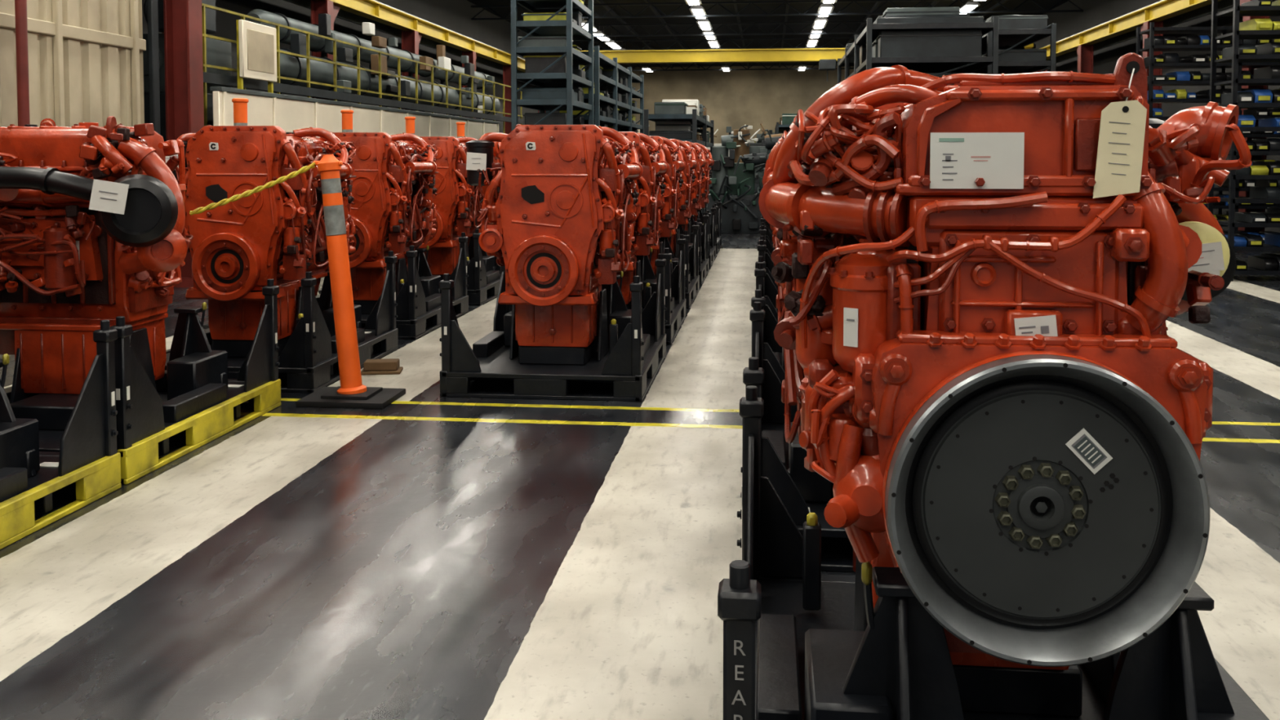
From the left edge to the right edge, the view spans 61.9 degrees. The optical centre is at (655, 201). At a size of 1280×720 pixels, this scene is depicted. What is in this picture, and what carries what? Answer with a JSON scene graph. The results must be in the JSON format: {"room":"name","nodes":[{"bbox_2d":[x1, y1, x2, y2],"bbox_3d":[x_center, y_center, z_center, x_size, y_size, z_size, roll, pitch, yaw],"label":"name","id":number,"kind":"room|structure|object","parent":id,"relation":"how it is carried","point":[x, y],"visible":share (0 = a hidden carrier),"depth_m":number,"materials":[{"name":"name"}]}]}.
{"room":"engine warehouse","nodes":[
{"label":"engine warehouse","id":0,"kind":"room"},
{"bbox_2d":[142,0,559,133],"bbox_3d":[-6.426,-2.729,25.819,0.200,6.100,62.200,0,3,6],"label":"wall","id":1,"kind":"structure","parent":0,"point":[455,15],"depth_m":28.40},
{"bbox_2d":[209,86,499,139],"bbox_3d":[-4.305,-0.463,18.348,0.140,2.225,12.600,0,3,6],"label":"wall","id":2,"kind":"structure","parent":0,"point":[289,113],"depth_m":14.96,"materials":[{"name":"beige paint"}]},
{"bbox_2d":[0,210,1279,719],"bbox_3d":[2.624,0.360,25.002,18.400,0.001,62.200,0,3,6],"label":"floor","id":3,"kind":"structure","parent":0,"point":[424,555],"depth_m":3.88,"materials":[{"name":"paint"}]},
{"bbox_2d":[14,0,30,126],"bbox_3d":[-5.395,-1.747,9.066,0.200,5.600,0.195,0,3,6],"label":"pipe","id":4,"kind":"object","parent":3,"relation":"on","point":[20,6],"visible":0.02,"depth_m":9.06,"materials":[{"name":"red metal"}]},
{"bbox_2d":[0,320,121,549],"bbox_3d":[-3.017,0.908,3.960,1.238,0.740,1.504,0,3,6],"label":"stand","id":5,"kind":"object","parent":3,"relation":"on","point":[87,462],"visible":1,"depth_m":4.37,"materials":[{"name":"black paint"}]},
{"bbox_2d":[0,0,160,134],"bbox_3d":[-5.502,-1.734,9.918,0.150,5.500,2.910,0,3,6],"label":"wall","id":6,"kind":"structure","parent":3,"relation":"on","point":[86,64],"depth_m":10.23,"materials":[{"name":"beige metal"}]},
{"bbox_2d":[4,279,280,484],"bbox_3d":[-2.856,0.841,5.490,1.238,0.740,1.504,0,3,6],"label":"stand","id":7,"kind":"object","parent":3,"relation":"on","point":[195,398],"visible":0.7,"depth_m":5.35,"materials":[{"name":"black paint"}]},
{"bbox_2d":[0,115,193,394],"bbox_3d":[-2.973,0.257,5.470,1.544,1.385,1.021,0,3,10],"label":"engine","id":8,"kind":"object","parent":7,"relation":"on","point":[92,216],"visible":1,"depth_m":5.21,"materials":[{"name":"red metal"}]},
{"bbox_2d":[163,0,204,287],"bbox_3d":[-5.194,-1.914,11.735,0.400,5.700,0.300,0,3,6],"label":"steel column","id":9,"kind":"structure","parent":3,"relation":"on","point":[183,19],"depth_m":11.73,"materials":[{"name":"red metal"}]},
{"bbox_2d":[142,0,231,141],"bbox_3d":[-5.802,-1.225,13.163,0.900,4.200,1.350,0,3,6],"label":"press","id":10,"kind":"object","parent":3,"relation":"on","point":[219,53],"visible":0.14,"depth_m":12.87,"materials":[{"name":"black metal"}]},
{"bbox_2d":[203,97,248,328],"bbox_3d":[-3.497,0.091,9.027,0.520,1.930,0.400,0,3,6],"label":"delineator post","id":11,"kind":"object","parent":3,"relation":"on","point":[240,104],"visible":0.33,"depth_m":8.94,"materials":[{"name":"orange plastic"}]},
{"bbox_2d":[235,19,276,93],"bbox_3d":[-5.009,-0.689,13.480,0.105,3.100,0.900,0,3,6],"label":"notice board","id":12,"kind":"object","parent":3,"relation":"on","point":[256,43],"visible":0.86,"depth_m":13.30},
{"bbox_2d":[164,250,398,392],"bbox_3d":[-2.615,0.762,7.303,1.238,0.740,1.504,0,3,6],"label":"stand","id":13,"kind":"object","parent":3,"relation":"on","point":[307,357],"visible":0.45,"depth_m":6.86,"materials":[{"name":"black paint"}]},
{"bbox_2d":[165,124,356,340],"bbox_3d":[-2.628,0.179,7.262,1.043,1.385,1.299,0,3,9],"label":"engine","id":14,"kind":"object","parent":13,"relation":"on","point":[277,233],"visible":0.74,"depth_m":6.68,"materials":[{"name":"red metal"}]},
{"bbox_2d":[311,0,340,100],"bbox_3d":[-5.902,-1.497,19.377,0.400,4.200,1.000,0,3,6],"label":"steel column","id":15,"kind":"structure","parent":3,"relation":"on","point":[326,6],"depth_m":18.98,"materials":[{"name":"red metal"}]},
{"bbox_2d":[318,109,353,293],"bbox_3d":[-3.256,-0.009,11.313,0.520,1.930,0.400,0,3,6],"label":"delineator post","id":16,"kind":"object","parent":3,"relation":"on","point":[347,114],"visible":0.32,"depth_m":11.23,"materials":[{"name":"orange plastic"}]},
{"bbox_2d":[295,154,405,408],"bbox_3d":[-1.795,0.447,6.287,0.520,1.458,0.400,0,3,6],"label":"delineator post","id":17,"kind":"object","parent":3,"relation":"on","point":[351,393],"visible":1,"depth_m":6.25,"materials":[{"name":"orange plastic"}]},
{"bbox_2d":[189,162,315,215],"bbox_3d":[-2.283,-0.079,6.069,0.693,0.295,0.032,-2,3,-33],"label":"rope","id":18,"kind":"object","parent":17,"relation":"attached to","point":[235,197],"visible":1,"depth_m":6.05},
{"bbox_2d":[201,3,523,133],"bbox_3d":[-4.443,-1.055,20.551,0.080,3.215,16.400,0,3,6],"label":"guard railing","id":19,"kind":"object","parent":3,"relation":"on","point":[208,77],"visible":0.33,"depth_m":16.40,"materials":[{"name":"yellow metal"}]},
{"bbox_2d":[244,8,500,119],"bbox_3d":[-4.911,-1.393,21.617,0.755,3.798,12.850,0,3,6],"label":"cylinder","id":20,"kind":"object","parent":3,"relation":"on","point":[291,66],"visible":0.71,"depth_m":18.66,"materials":[{"name":"metal"}]},
{"bbox_2d":[360,358,403,374],"bbox_3d":[-1.830,1.100,7.135,0.260,0.080,0.160,0,3,-6],"label":"wood block","id":21,"kind":"object","parent":3,"relation":"on","point":[390,366],"visible":0.91,"depth_m":7.08,"materials":[{"name":"wood"}]},
{"bbox_2d":[315,232,468,339],"bbox_3d":[-2.417,0.680,9.191,1.238,0.740,1.504,0,3,6],"label":"stand","id":22,"kind":"object","parent":3,"relation":"on","point":[418,292],"visible":0.48,"depth_m":8.87,"materials":[{"name":"black paint"}]},
{"bbox_2d":[329,131,438,300],"bbox_3d":[-2.429,0.096,9.150,1.043,1.385,1.299,0,3,9],"label":"engine","id":23,"kind":"object","parent":22,"relation":"on","point":[393,190],"visible":0.73,"depth_m":8.59,"materials":[{"name":"red metal"}]},
{"bbox_2d":[404,116,415,134],"bbox_3d":[-3.047,-0.095,13.300,0.520,1.930,0.400,0,3,6],"label":"delineator post","id":24,"kind":"object","parent":3,"relation":"on","point":[410,121],"visible":0.22,"depth_m":13.21,"materials":[{"name":"orange plastic"}]},
{"bbox_2d":[401,30,422,111],"bbox_3d":[-5.411,-1.700,24.046,0.400,4.200,1.000,0,3,6],"label":"steel column","id":25,"kind":"structure","parent":3,"relation":"on","point":[411,40],"depth_m":23.65,"materials":[{"name":"red metal"}]},
{"bbox_2d":[406,228,500,306],"bbox_3d":[-2.218,0.597,11.079,1.238,0.740,1.504,0,3,6],"label":"stand","id":26,"kind":"object","parent":3,"relation":"on","point":[483,278],"visible":0.35,"depth_m":10.44,"materials":[{"name":"black paint"}]},
{"bbox_2d":[406,136,483,275],"bbox_3d":[-2.231,0.014,11.038,1.043,1.385,1.299,0,3,9],"label":"engine","id":27,"kind":"object","parent":26,"relation":"on","point":[458,203],"visible":0.31,"depth_m":10.46,"materials":[{"name":"red metal"}]},
{"bbox_2d":[456,122,465,137],"bbox_3d":[-2.817,-0.191,15.486,0.520,1.930,0.400,0,3,6],"label":"delineator post","id":28,"kind":"object","parent":3,"relation":"on","point":[460,126],"visible":0.23,"depth_m":15.40,"materials":[{"name":"orange plastic"}]},
{"bbox_2d":[462,51,477,118],"bbox_3d":[-4.920,-1.904,28.716,0.400,4.200,1.000,0,3,6],"label":"steel column","id":29,"kind":"structure","parent":3,"relation":"on","point":[472,55],"depth_m":28.32,"materials":[{"name":"red metal"}]},
{"bbox_2d":[494,256,497,268],"bbox_3d":[-2.019,0.515,12.967,1.238,0.740,1.504,0,3,6],"label":"stand","id":30,"kind":"object","parent":3,"relation":"on","point":[495,257],"visible":0.02,"depth_m":12.51,"materials":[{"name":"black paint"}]},
{"bbox_2d":[467,155,498,256],"bbox_3d":[-2.032,-0.069,12.926,1.043,1.385,1.299,0,3,9],"label":"engine","id":31,"kind":"object","parent":30,"relation":"on","point":[495,160],"visible":0.02,"depth_m":12.34,"materials":[{"name":"red metal"}]},
{"bbox_2d":[502,65,511,134],"bbox_3d":[-4.460,-2.095,33.088,0.400,4.200,1.000,0,3,6],"label":"steel column","id":32,"kind":"structure","parent":3,"relation":"on","point":[506,68],"depth_m":32.73,"materials":[{"name":"red metal"}]},
{"bbox_2d":[511,0,593,131],"bbox_3d":[-1.804,-1.850,19.131,1.040,4.928,2.290,0,3,6],"label":"rack","id":33,"kind":"object","parent":3,"relation":"on","point":[549,55],"visible":0.49,"depth_m":18.20,"materials":[{"name":"grey metal"}]},
{"bbox_2d":[439,253,666,401],"bbox_3d":[-0.608,0.772,7.072,1.238,0.740,1.504,0,3,6],"label":"stand","id":34,"kind":"object","parent":3,"relation":"on","point":[628,349],"visible":0.83,"depth_m":6.45,"materials":[{"name":"black paint"}]},
{"bbox_2d":[465,124,643,346],"bbox_3d":[-0.621,0.189,7.032,1.043,1.385,1.299,0,3,9],"label":"engine","id":35,"kind":"object","parent":34,"relation":"on","point":[562,200],"visible":1,"depth_m":6.45,"materials":[{"name":"red metal"}]},
{"bbox_2d":[546,45,644,133],"bbox_3d":[-1.210,-1.387,24.323,1.040,3.550,7.490,0,3,6],"label":"rack","id":36,"kind":"object","parent":3,"relation":"on","point":[614,91],"visible":0.2,"depth_m":23.32,"materials":[{"name":"grey metal"}]},
{"bbox_2d":[626,234,686,344],"bbox_3d":[-0.410,0.690,8.960,1.238,0.740,1.504,0,3,6],"label":"stand","id":37,"kind":"object","parent":3,"relation":"on","point":[674,282],"visible":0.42,"depth_m":9.07,"materials":[{"name":"black paint"}]},
{"bbox_2d":[610,131,669,304],"bbox_3d":[-0.423,0.106,8.919,1.043,1.385,1.299,0,3,9],"label":"engine","id":38,"kind":"object","parent":37,"relation":"on","point":[651,188],"visible":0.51,"depth_m":8.44,"materials":[{"name":"red metal"}]},
{"bbox_2d":[654,221,699,309],"bbox_3d":[-0.211,0.607,10.848,1.238,0.740,1.504,0,3,6],"label":"stand","id":39,"kind":"object","parent":3,"relation":"on","point":[691,256],"visible":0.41,"depth_m":11.18,"materials":[{"name":"black paint"}]},
{"bbox_2d":[644,136,686,275],"bbox_3d":[-0.224,0.024,10.807,1.043,1.385,1.299,0,3,9],"label":"engine","id":40,"kind":"object","parent":39,"relation":"on","point":[673,180],"visible":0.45,"depth_m":10.32,"materials":[{"name":"red metal"}]},
{"bbox_2d":[644,99,713,215],"bbox_3d":[0.680,-1.037,25.587,1.090,2.741,7.166,0,3,6],"label":"rack","id":41,"kind":"object","parent":3,"relation":"on","point":[673,118],"visible":0.37,"depth_m":22.36,"materials":[{"name":"metal"}]},
{"bbox_2d":[673,212,709,284],"bbox_3d":[-0.013,0.525,12.736,1.238,0.740,1.504,0,3,6],"label":"stand","id":42,"kind":"object","parent":3,"relation":"on","point":[704,243],"visible":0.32,"depth_m":13.07,"materials":[{"name":"black paint"}]},
{"bbox_2d":[659,138,697,254],"bbox_3d":[-0.025,-0.059,12.695,1.043,1.385,1.299,0,3,9],"label":"engine","id":43,"kind":"object","parent":42,"relation":"on","point":[685,203],"visible":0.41,"depth_m":12.23,"materials":[{"name":"red metal"}]},
{"bbox_2d":[687,204,716,266],"bbox_3d":[0.186,0.443,14.624,1.238,0.740,1.504,0,3,6],"label":"stand","id":44,"kind":"object","parent":3,"relation":"on","point":[712,228],"visible":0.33,"depth_m":14.97,"materials":[{"name":"black paint"}]},
{"bbox_2d":[682,141,706,231],"bbox_3d":[0.173,-0.141,14.583,1.043,1.385,1.299,0,3,9],"label":"engine","id":45,"kind":"object","parent":44,"relation":"on","point":[696,196],"visible":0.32,"depth_m":14.12,"materials":[{"name":"red metal"}]},
{"bbox_2d":[697,199,722,253],"bbox_3d":[0.385,0.360,16.512,1.238,0.740,1.504,0,3,6],"label":"stand","id":46,"kind":"object","parent":3,"relation":"on","point":[718,220],"visible":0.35,"depth_m":16.87,"materials":[{"name":"black paint"}]},
{"bbox_2d":[693,142,714,221],"bbox_3d":[0.372,-0.223,16.471,1.043,1.385,1.299,0,3,9],"label":"engine","id":47,"kind":"object","parent":46,"relation":"on","point":[704,191],"visible":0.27,"depth_m":16.02,"materials":[{"name":"red metal"}]},
{"bbox_2d":[701,126,733,194],"bbox_3d":[1.910,-1.244,33.397,1.812,2.472,1.028,0,3,6],"label":"machine","id":48,"kind":"object","parent":3,"relation":"on","point":[724,139],"visible":0.08,"depth_m":32.93,"materials":[{"name":"metal"}]},
{"bbox_2d":[707,140,767,233],"bbox_3d":[1.551,-0.288,20.090,1.147,1.723,1.028,0,3,6],"label":"machine","id":49,"kind":"object","parent":3,"relation":"on","point":[732,183],"visible":0.9,"depth_m":19.71,"materials":[{"name":"green metal"}]},
{"bbox_2d":[728,129,774,142],"bbox_3d":[4.871,-2.267,53.858,2.619,2.732,1.160,0,3,6],"label":"machine","id":50,"kind":"object","parent":3,"relation":"on","point":[760,139],"visible":0.02,"depth_m":53.23,"materials":[{"name":"metal"}]},
{"bbox_2d":[730,123,781,193],"bbox_3d":[2.517,-0.781,25.805,1.409,2.210,1.028,0,3,6],"label":"machine","id":51,"kind":"object","parent":3,"relation":"on","point":[741,136],"visible":0.27,"depth_m":25.43,"materials":[{"name":"metal"}]},
{"bbox_2d":[730,124,783,146],"bbox_3d":[3.673,-1.460,37.725,2.014,2.526,1.140,0,3,6],"label":"machine","id":52,"kind":"object","parent":3,"relation":"on","point":[748,126],"visible":0.05,"depth_m":37.26,"materials":[{"name":"metal"}]},
{"bbox_2d":[759,215,773,262],"bbox_3d":[1.787,0.559,11.964,1.238,0.740,1.504,0,3,6],"label":"stand","id":53,"kind":"object","parent":3,"relation":"on","point":[770,249],"visible":0.04,"depth_m":12.70,"materials":[{"name":"black paint"}]},
{"bbox_2d":[757,225,777,290],"bbox_3d":[1.588,0.641,10.076,1.238,0.740,1.504,0,3,6],"label":"stand","id":54,"kind":"object","parent":3,"relation":"on","point":[762,232],"visible":0.09,"depth_m":10.81,"materials":[{"name":"black paint"}]},
{"bbox_2d":[760,214,774,249],"bbox_3d":[1.985,0.476,13.852,1.238,0.740,1.504,0,3,6],"label":"stand","id":55,"kind":"object","parent":3,"relation":"on","point":[768,235],"visible":0.02,"depth_m":14.61,"materials":[{"name":"black paint"}]},
{"bbox_2d":[751,262,785,383],"bbox_3d":[1.191,0.806,6.301,1.238,0.740,1.504,0,3,6],"label":"stand","id":56,"kind":"object","parent":3,"relation":"on","point":[773,352],"visible":0.16,"depth_m":7.02,"materials":[{"name":"black paint"}]},
{"bbox_2d":[764,137,780,266],"bbox_3d":[1.171,0.221,6.294,1.043,1.385,1.299,0,3,9],"label":"engine","id":57,"kind":"object","parent":56,"relation":"on","point":[768,166],"visible":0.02,"depth_m":6.18,"materials":[{"name":"red metal"}]},
{"bbox_2d":[755,240,782,321],"bbox_3d":[1.389,0.724,8.189,1.238,0.740,1.504,0,3,6],"label":"stand","id":58,"kind":"object","parent":3,"relation":"on","point":[771,291],"visible":0.09,"depth_m":8.93,"materials":[{"name":"black paint"}]},
{"bbox_2d":[764,143,776,248],"bbox_3d":[1.370,0.139,8.182,1.043,1.385,1.299,0,3,9],"label":"engine","id":59,"kind":"object","parent":58,"relation":"on","point":[768,163],"visible":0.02,"depth_m":8.07,"materials":[{"name":"red metal"}]},
{"bbox_2d":[765,221,773,235],"bbox_3d":[2.184,0.394,15.740,1.238,0.740,1.504,0,3,6],"label":"stand","id":60,"kind":"object","parent":3,"relation":"on","point":[767,224],"visible":0.02,"depth_m":16.49,"materials":[{"name":"black paint"}]},
{"bbox_2d":[774,113,797,133],"bbox_3d":[5.967,-2.259,48.111,1.090,3.216,9.138,0,3,6],"label":"rack","id":61,"kind":"object","parent":3,"relation":"on","point":[785,121],"visible":0.16,"depth_m":43.75,"materials":[{"name":"metal"}]},
{"bbox_2d":[740,302,854,572],"bbox_3d":[0.992,0.888,4.413,1.238,0.740,1.504,0,3,6],"label":"stand","id":62,"kind":"object","parent":3,"relation":"on","point":[802,491],"visible":0.13,"depth_m":3.98,"materials":[{"name":"black paint"}]},
{"bbox_2d":[762,128,791,322],"bbox_3d":[0.972,0.303,4.407,1.043,1.385,1.299,0,3,9],"label":"engine","id":63,"kind":"object","parent":62,"relation":"on","point":[776,257],"visible":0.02,"depth_m":4.34,"materials":[{"name":"red metal"}]},
{"bbox_2d":[837,6,999,84],"bbox_3d":[5.359,-1.690,23.195,2.290,4.254,8.448,0,3,6],"label":"rack","id":64,"kind":"object","parent":3,"relation":"on","point":[938,42],"visible":0.18,"depth_m":19.18,"materials":[{"name":"grey metal"}]},
{"bbox_2d":[717,385,1269,719],"bbox_3d":[0.794,0.971,2.525,1.238,0.740,1.504,0,3,6],"label":"stand","id":65,"kind":"object","parent":3,"relation":"on","point":[801,642],"visible":0.8,"depth_m":2.15,"materials":[{"name":"black paint"}]},
{"bbox_2d":[758,52,1251,670],"bbox_3d":[0.774,0.386,2.519,1.043,1.385,1.299,0,3,9],"label":"engine","id":66,"kind":"object","parent":65,"relation":"on","point":[981,276],"visible":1,"depth_m":1.99,"materials":[{"name":"red metal"}]},
{"bbox_2d":[971,14,1056,74],"bbox_3d":[7.592,-1.850,25.301,1.290,4.389,9.116,0,3,6],"label":"rack","id":67,"kind":"object","parent":3,"relation":"on","point":[1015,32],"visible":0.14,"depth_m":20.93,"materials":[{"name":"grey metal"}]},
{"bbox_2d":[1075,44,1093,73],"bbox_3d":[10.794,-1.832,27.066,0.400,4.200,1.000,0,3,6],"label":"steel column","id":68,"kind":"structure","parent":3,"relation":"on","point":[1085,52],"depth_m":26.67,"materials":[{"name":"red metal"}]},
{"bbox_2d":[1139,21,1163,107],"bbox_3d":[10.303,-1.629,22.396,0.400,4.200,1.000,0,3,6],"label":"steel column","id":69,"kind":"structure","parent":3,"relation":"on","point":[1145,26],"depth_m":22.01,"materials":[{"name":"metal"}]},
{"bbox_2d":[1136,21,1279,243],"bbox_3d":[9.000,-1.030,16.722,2.650,3.500,0.650,0,3,6],"label":"shelf","id":70,"kind":"object","parent":3,"relation":"on","point":[1153,43],"visible":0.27,"depth_m":16.47,"materials":[{"name":"black metal"}]},
{"bbox_2d":[1207,0,1279,281],"bbox_3d":[8.411,-0.840,12.364,3.550,3.500,0.650,0,3,6],"label":"shelf","id":71,"kind":"object","parent":3,"relation":"on","point":[1267,264],"visible":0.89,"depth_m":12.27,"materials":[{"name":"black metal"}]},
{"bbox_2d":[1238,0,1270,232],"bbox_3d":[9.811,-1.425,17.727,0.400,4.200,1.000,0,3,6],"label":"steel column","id":72,"kind":"structure","parent":3,"relation":"on","point":[1242,193],"depth_m":17.42,"materials":[{"name":"metal"}]},
{"bbox_3d":[-6.885,-1.089,10.037,0.400,4.200,1.000,0,3,6],"label":"steel column","id":73,"kind":"structure","parent":3,"relation":"on","visible":0},
{"bbox_2d":[283,0,524,73],"bbox_3d":[-4.894,-4.217,30.273,0.555,0.445,51.500,0,3,6],"label":"beam","id":74,"kind":"structure","parent":73,"relation":"on","point":[386,19],"depth_m":23.96,"materials":[{"name":"metal"}]},
{"bbox_2d":[580,42,1035,81],"bbox_3d":[3.449,-4.214,32.666,15.840,1.070,1.600,0,3,6],"label":"crane","id":75,"kind":"object","parent":74,"relation":"on","point":[827,58],"visible":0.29,"depth_m":32.62,"materials":[{"name":"yellow metal"}]},
{"bbox_3d":[8.829,-1.017,8.387,0.400,4.200,1.000,0,3,6],"label":"steel column","id":76,"kind":"structure","parent":3,"relation":"on","visible":0},
{"bbox_2d":[1039,0,1233,63],"bbox_3d":[11.113,-4.144,28.592,0.555,0.445,51.500,0,3,6],"label":"beam","id":77,"kind":"structure","parent":76,"relation":"on","point":[1122,28],"depth_m":23.20,"materials":[{"name":"metal"}]},
{"bbox_2d":[624,65,853,143],"bbox_3d":[5.864,-4.032,55.670,18.000,6.100,0.200,0,3,6],"label":"wall","id":78,"kind":"structure","parent":0,"point":[735,99],"depth_m":55.66,"materials":[{"name":"beige paint"}]},
{"bbox_2d":[466,0,1083,71],"bbox_3d":[2.624,-5.522,24.745,18.400,0.625,62.200,0,3,6],"label":"ceiling","id":79,"kind":"structure","parent":0,"point":[633,24],"depth_m":36.21,"materials":[{"name":"metal"}]},
{"bbox_2d":[582,18,598,31],"bbox_3d":[-2.225,-5.944,35.050,0.435,0.442,2.000,0,3,6],"label":"strip light","id":80,"kind":"object","parent":79,"relation":"hanging from","point":[585,27],"visible":0.4,"depth_m":34.93,"materials":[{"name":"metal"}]},
{"bbox_2d":[593,26,611,40],"bbox_3d":[-1.917,-6.072,37.981,0.435,0.442,2.000,0,3,6],"label":"strip light","id":81,"kind":"object","parent":79,"relation":"hanging from","point":[595,33],"visible":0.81,"depth_m":37.83,"materials":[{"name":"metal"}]},
{"bbox_2d":[604,40,622,48],"bbox_3d":[-1.608,-6.199,40.912,0.435,0.442,2.000,0,3,6],"label":"strip light","id":82,"kind":"object","parent":79,"relation":"hanging from","point":[611,43],"visible":0.89,"depth_m":40.54,"materials":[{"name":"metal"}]},
{"bbox_2d":[640,66,653,71],"bbox_3d":[-0.375,-6.711,52.636,0.435,0.442,2.000,0,3,6],"label":"strip light","id":83,"kind":"object","parent":79,"relation":"hanging from","point":[642,67],"visible":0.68,"depth_m":51.66,"materials":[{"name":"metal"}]},
{"bbox_2d":[684,0,702,4],"bbox_3d":[0.987,-5.670,28.786,0.435,0.442,2.000,0,3,6],"label":"strip light","id":84,"kind":"object","parent":79,"relation":"hanging from","point":[687,2],"visible":1,"depth_m":29.32,"materials":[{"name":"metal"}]},
{"bbox_2d":[688,4,707,18],"bbox_3d":[1.296,-5.798,31.717,0.435,0.442,2.000,0,3,6],"label":"strip light","id":85,"kind":"object","parent":79,"relation":"hanging from","point":[695,10],"visible":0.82,"depth_m":31.15,"materials":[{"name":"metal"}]},
{"bbox_2d":[696,17,712,30],"bbox_3d":[1.604,-5.926,34.648,0.435,0.442,2.000,0,3,6],"label":"strip light","id":86,"kind":"object","parent":79,"relation":"hanging from","point":[703,24],"visible":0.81,"depth_m":34.24,"materials":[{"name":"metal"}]},
{"bbox_2d":[702,29,716,39],"bbox_3d":[1.912,-6.054,37.579,0.435,0.442,2.000,0,3,6],"label":"strip light","id":87,"kind":"object","parent":79,"relation":"hanging from","point":[709,31],"visible":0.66,"depth_m":36.81,"materials":[{"name":"metal"}]},
{"bbox_2d":[706,39,720,47],"bbox_3d":[2.221,-6.182,40.510,0.435,0.442,2.000,0,3,6],"label":"strip light","id":88,"kind":"object","parent":79,"relation":"hanging from","point":[711,42],"visible":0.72,"depth_m":40.04,"materials":[{"name":"metal"}]},
{"bbox_2d":[720,65,730,71],"bbox_3d":[3.454,-6.694,52.234,0.435,0.442,2.000,0,3,6],"label":"strip light","id":89,"kind":"object","parent":79,"relation":"hanging from","point":[723,67],"visible":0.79,"depth_m":51.29,"materials":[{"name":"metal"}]},
{"bbox_2d":[797,64,807,71],"bbox_3d":[7.134,-6.677,51.848,0.435,0.442,2.000,0,3,6],"label":"strip light","id":90,"kind":"object","parent":79,"relation":"hanging from","point":[801,66],"visible":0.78,"depth_m":50.90,"materials":[{"name":"metal"}]},
{"bbox_2d":[805,37,819,46],"bbox_3d":[5.901,-6.165,40.124,0.435,0.442,2.000,0,3,6],"label":"strip light","id":91,"kind":"object","parent":79,"relation":"hanging from","point":[811,42],"visible":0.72,"depth_m":39.67,"materials":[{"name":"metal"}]},
{"bbox_2d":[808,28,823,38],"bbox_3d":[5.592,-6.037,37.193,0.435,0.442,2.000,0,3,6],"label":"strip light","id":92,"kind":"object","parent":79,"relation":"hanging from","point":[813,30],"visible":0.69,"depth_m":36.54,"materials":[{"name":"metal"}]},
{"bbox_2d":[812,17,828,28],"bbox_3d":[5.284,-5.909,34.261,0.435,0.442,2.000,0,3,6],"label":"strip light","id":93,"kind":"object","parent":79,"relation":"hanging from","point":[820,22],"visible":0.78,"depth_m":33.85,"materials":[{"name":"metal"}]},
{"bbox_2d":[815,3,834,17],"bbox_3d":[4.975,-5.781,31.330,0.435,0.442,2.000,0,3,6],"label":"strip light","id":94,"kind":"object","parent":79,"relation":"hanging from","point":[823,8],"visible":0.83,"depth_m":30.63,"materials":[{"name":"metal"}]},
{"bbox_2d":[820,0,837,3],"bbox_3d":[4.667,-5.653,28.399,0.435,0.442,2.000,0,3,6],"label":"strip light","id":95,"kind":"object","parent":79,"relation":"hanging from","point":[822,1],"visible":1,"depth_m":29.17,"materials":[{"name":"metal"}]},
{"bbox_2d":[960,0,980,11],"bbox_3d":[9.003,-5.763,30.907,0.435,0.442,2.000,0,3,6],"label":"strip light","id":96,"kind":"object","parent":79,"relation":"hanging from","point":[969,6],"visible":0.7,"depth_m":30.13,"materials":[{"name":"metal"}]},
{"bbox_2d":[1033,0,1279,232],"bbox_3d":[11.674,-2.646,23.919,0.200,6.100,62.200,0,3,6],"label":"wall","id":97,"kind":"structure","parent":0,"point":[1095,12],"depth_m":27.67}
]}

